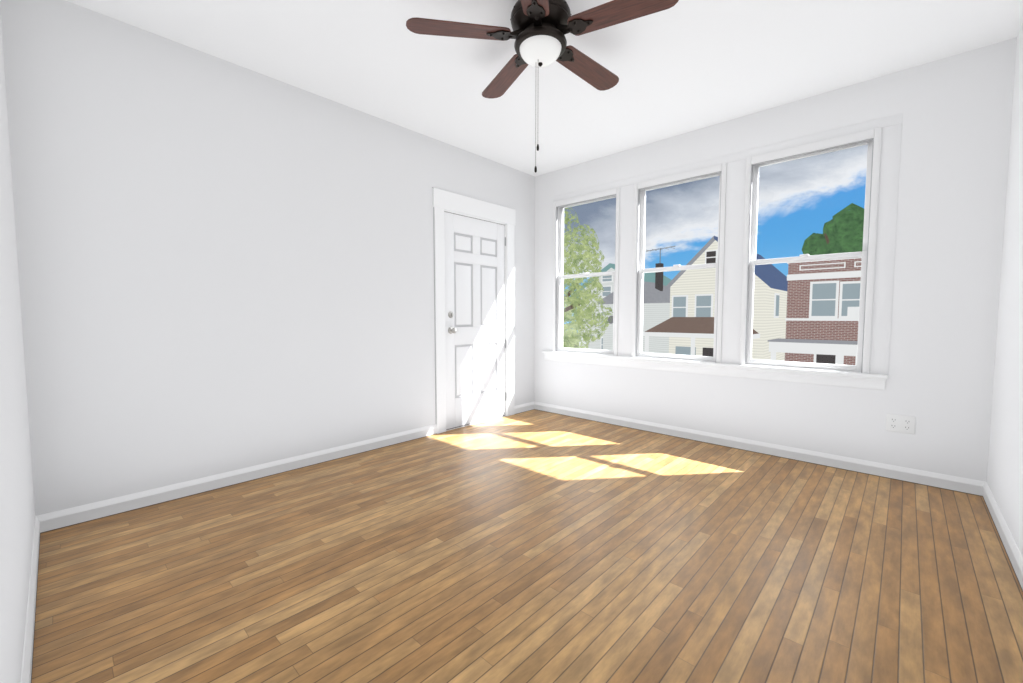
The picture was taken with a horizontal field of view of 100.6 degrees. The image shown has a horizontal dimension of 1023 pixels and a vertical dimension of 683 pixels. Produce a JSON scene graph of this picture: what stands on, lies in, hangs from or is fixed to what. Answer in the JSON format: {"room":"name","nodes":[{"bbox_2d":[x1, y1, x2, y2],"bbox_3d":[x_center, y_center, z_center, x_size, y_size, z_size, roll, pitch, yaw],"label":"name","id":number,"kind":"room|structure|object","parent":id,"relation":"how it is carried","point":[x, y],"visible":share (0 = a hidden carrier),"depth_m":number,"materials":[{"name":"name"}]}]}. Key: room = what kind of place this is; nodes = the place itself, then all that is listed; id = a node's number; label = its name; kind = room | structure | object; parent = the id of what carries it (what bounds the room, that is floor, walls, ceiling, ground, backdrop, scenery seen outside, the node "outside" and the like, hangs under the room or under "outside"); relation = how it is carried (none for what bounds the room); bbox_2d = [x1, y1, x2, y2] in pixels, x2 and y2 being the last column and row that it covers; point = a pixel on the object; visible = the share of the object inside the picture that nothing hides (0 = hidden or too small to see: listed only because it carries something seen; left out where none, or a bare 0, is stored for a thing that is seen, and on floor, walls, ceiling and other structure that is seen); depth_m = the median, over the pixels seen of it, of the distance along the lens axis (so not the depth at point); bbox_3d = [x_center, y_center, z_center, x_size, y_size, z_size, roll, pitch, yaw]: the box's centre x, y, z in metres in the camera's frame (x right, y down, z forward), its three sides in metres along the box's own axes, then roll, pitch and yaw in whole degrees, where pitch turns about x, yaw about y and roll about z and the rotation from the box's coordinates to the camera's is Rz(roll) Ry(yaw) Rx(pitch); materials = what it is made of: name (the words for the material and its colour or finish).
{"room":"empty living room","nodes":[
{"label":"empty living room","id":0,"kind":"room"},
{"bbox_2d":[0,11,34,682],"bbox_3d":[-1.137,-0.296,0.812,3.590,2.700,0.120,3,5,43],"label":"wall","id":1,"kind":"structure","parent":0,"point":[17,505],"depth_m":1.42,"materials":[{"name":"white paint"}]},
{"bbox_2d":[0,0,534,515],"bbox_3d":[-1.155,-0.459,3.513,0.120,2.700,4.060,3,5,43],"label":"wall","id":2,"kind":"structure","parent":0,"point":[224,266],"depth_m":2.62,"materials":[{"name":"white paint"}]},
{"bbox_2d":[432,187,515,433],"bbox_3d":[-0.378,-0.291,4.346,0.141,2.269,1.108,3,5,43],"label":"door frame","id":3,"kind":"structure","parent":2,"relation":"in","point":[443,201],"depth_m":4.05,"materials":[{"name":"white wood"}]},
{"bbox_2d":[444,212,505,428],"bbox_3d":[-0.334,-0.200,4.310,0.105,2.063,0.830,3,5,43],"label":"door","id":4,"kind":"structure","parent":2,"relation":"in","point":[475,342],"depth_m":4.29,"materials":[{"name":"white paint"}]},
{"bbox_2d":[20,402,1022,682],"bbox_3d":[0.245,0.916,2.375,3.590,0.091,3.940,3,5,43],"label":"baseboard","id":5,"kind":"structure","parent":2,"relation":"attached to","point":[51,521],"depth_m":2.80,"materials":[{"name":"white paint"}]},
{"bbox_2d":[32,409,1022,682],"bbox_3d":[0.245,1.022,2.381,3.830,0.120,4.180,3,5,43],"label":"floor","id":6,"kind":"structure","parent":0,"point":[532,546],"depth_m":1.79,"materials":[{"name":"brown wood"}]},
{"bbox_2d":[66,0,1022,175],"bbox_3d":[0.245,-1.793,2.212,3.830,0.120,4.180,3,5,43],"label":"ceiling","id":7,"kind":"structure","parent":0,"point":[689,65],"depth_m":2.61,"materials":[{"name":"white paint"}]},
{"bbox_2d":[406,0,678,172],"bbox_3d":[0.184,-1.297,2.178,1.262,0.866,1.225,3,5,43],"label":"fan","id":8,"kind":"object","parent":7,"relation":"hanging from","point":[540,27],"visible":1,"depth_m":2.06,"materials":[{"name":"brown wood"}]},
{"bbox_2d":[534,37,1016,481],"bbox_3d":[1.626,-0.475,3.781,3.830,2.700,0.120,3,5,43],"label":"wall","id":9,"kind":"structure","parent":0,"point":[956,110],"depth_m":2.79,"materials":[{"name":"white paint"}]},
{"bbox_2d":[552,187,619,355],"bbox_3d":[0.813,-0.702,4.535,0.833,1.676,0.166,3,5,43],"label":"window","id":10,"kind":"structure","parent":9,"relation":"in","point":[558,276],"depth_m":4.66,"materials":[{"name":"white plastic"}]},
{"bbox_2d":[631,163,726,362],"bbox_3d":[1.523,-0.662,3.876,0.833,1.676,0.166,3,5,43],"label":"window","id":11,"kind":"structure","parent":9,"relation":"in","point":[640,188],"depth_m":3.86,"materials":[{"name":"white plastic"}]},
{"bbox_2d":[542,113,901,389],"bbox_3d":[1.501,-0.644,3.878,2.971,1.825,0.195,3,5,43],"label":"window","id":12,"kind":"structure","parent":9,"relation":"in","point":[872,137],"depth_m":3.31,"materials":[{"name":"white plastic"}]},
{"bbox_2d":[886,414,915,433],"bbox_3d":[2.605,0.552,2.845,0.144,0.118,0.009,3,5,43],"label":"outlet","id":13,"kind":"object","parent":9,"relation":"attached to","point":[894,423],"visible":1,"depth_m":2.84,"materials":[{"name":"white plastic"}]},
{"bbox_2d":[987,23,1022,556],"bbox_3d":[1.563,-0.307,0.993,0.120,2.700,4.060,3,5,43],"label":"wall","id":14,"kind":"structure","parent":0,"point":[1005,455],"depth_m":2.23,"materials":[{"name":"white paint"}]},
{"label":"outside","id":15,"kind":"structure","parent":0,"visible":0},
{"bbox_3d":[23.653,1.851,45.042,140.000,0.300,89.750,3,5,43],"label":"ground","id":16,"kind":"structure","parent":15,"visible":0},
{"bbox_2d":[563,208,612,348],"bbox_3d":[1.647,-1.448,18.757,5.420,9.443,5.494,3,5,43],"label":"tree","id":17,"kind":"object","parent":16,"relation":"on","point":[572,302],"visible":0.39,"depth_m":17.66,"materials":[{"name":"green plant"}]},
{"bbox_2d":[575,263,670,349],"bbox_3d":[11.956,-2.585,41.132,7.699,9.026,9.800,3,5,43],"label":"house","id":18,"kind":"structure","parent":16,"relation":"on","point":[607,282],"depth_m":38.71,"materials":[{"name":"white"}]},
{"bbox_2d":[598,246,674,353],"bbox_3d":[10.325,-2.229,32.504,5.655,9.352,4.872,3,5,43],"label":"house","id":19,"kind":"structure","parent":16,"relation":"on","point":[656,303],"depth_m":30.16,"materials":[{"name":"white"}]},
{"bbox_2d":[643,236,787,360],"bbox_3d":[13.095,-1.405,25.342,5.686,8.567,11.250,3,5,43],"label":"house","id":20,"kind":"structure","parent":16,"relation":"on","point":[689,329],"depth_m":22.71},
{"bbox_2d":[768,257,861,364],"bbox_3d":[18.341,-0.412,21.580,6.550,7.037,13.200,3,5,43],"label":"brick house","id":21,"kind":"structure","parent":16,"relation":"on","point":[822,318],"depth_m":19.09,"materials":[{"name":"brown brick"}]},
{"bbox_2d":[802,203,863,255],"bbox_3d":[26.047,-3.917,32.838,6.266,12.680,6.257,3,5,43],"label":"tree","id":22,"kind":"object","parent":16,"relation":"on","point":[843,233],"visible":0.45,"depth_m":30.93,"materials":[{"name":"green plant"}]}
]}

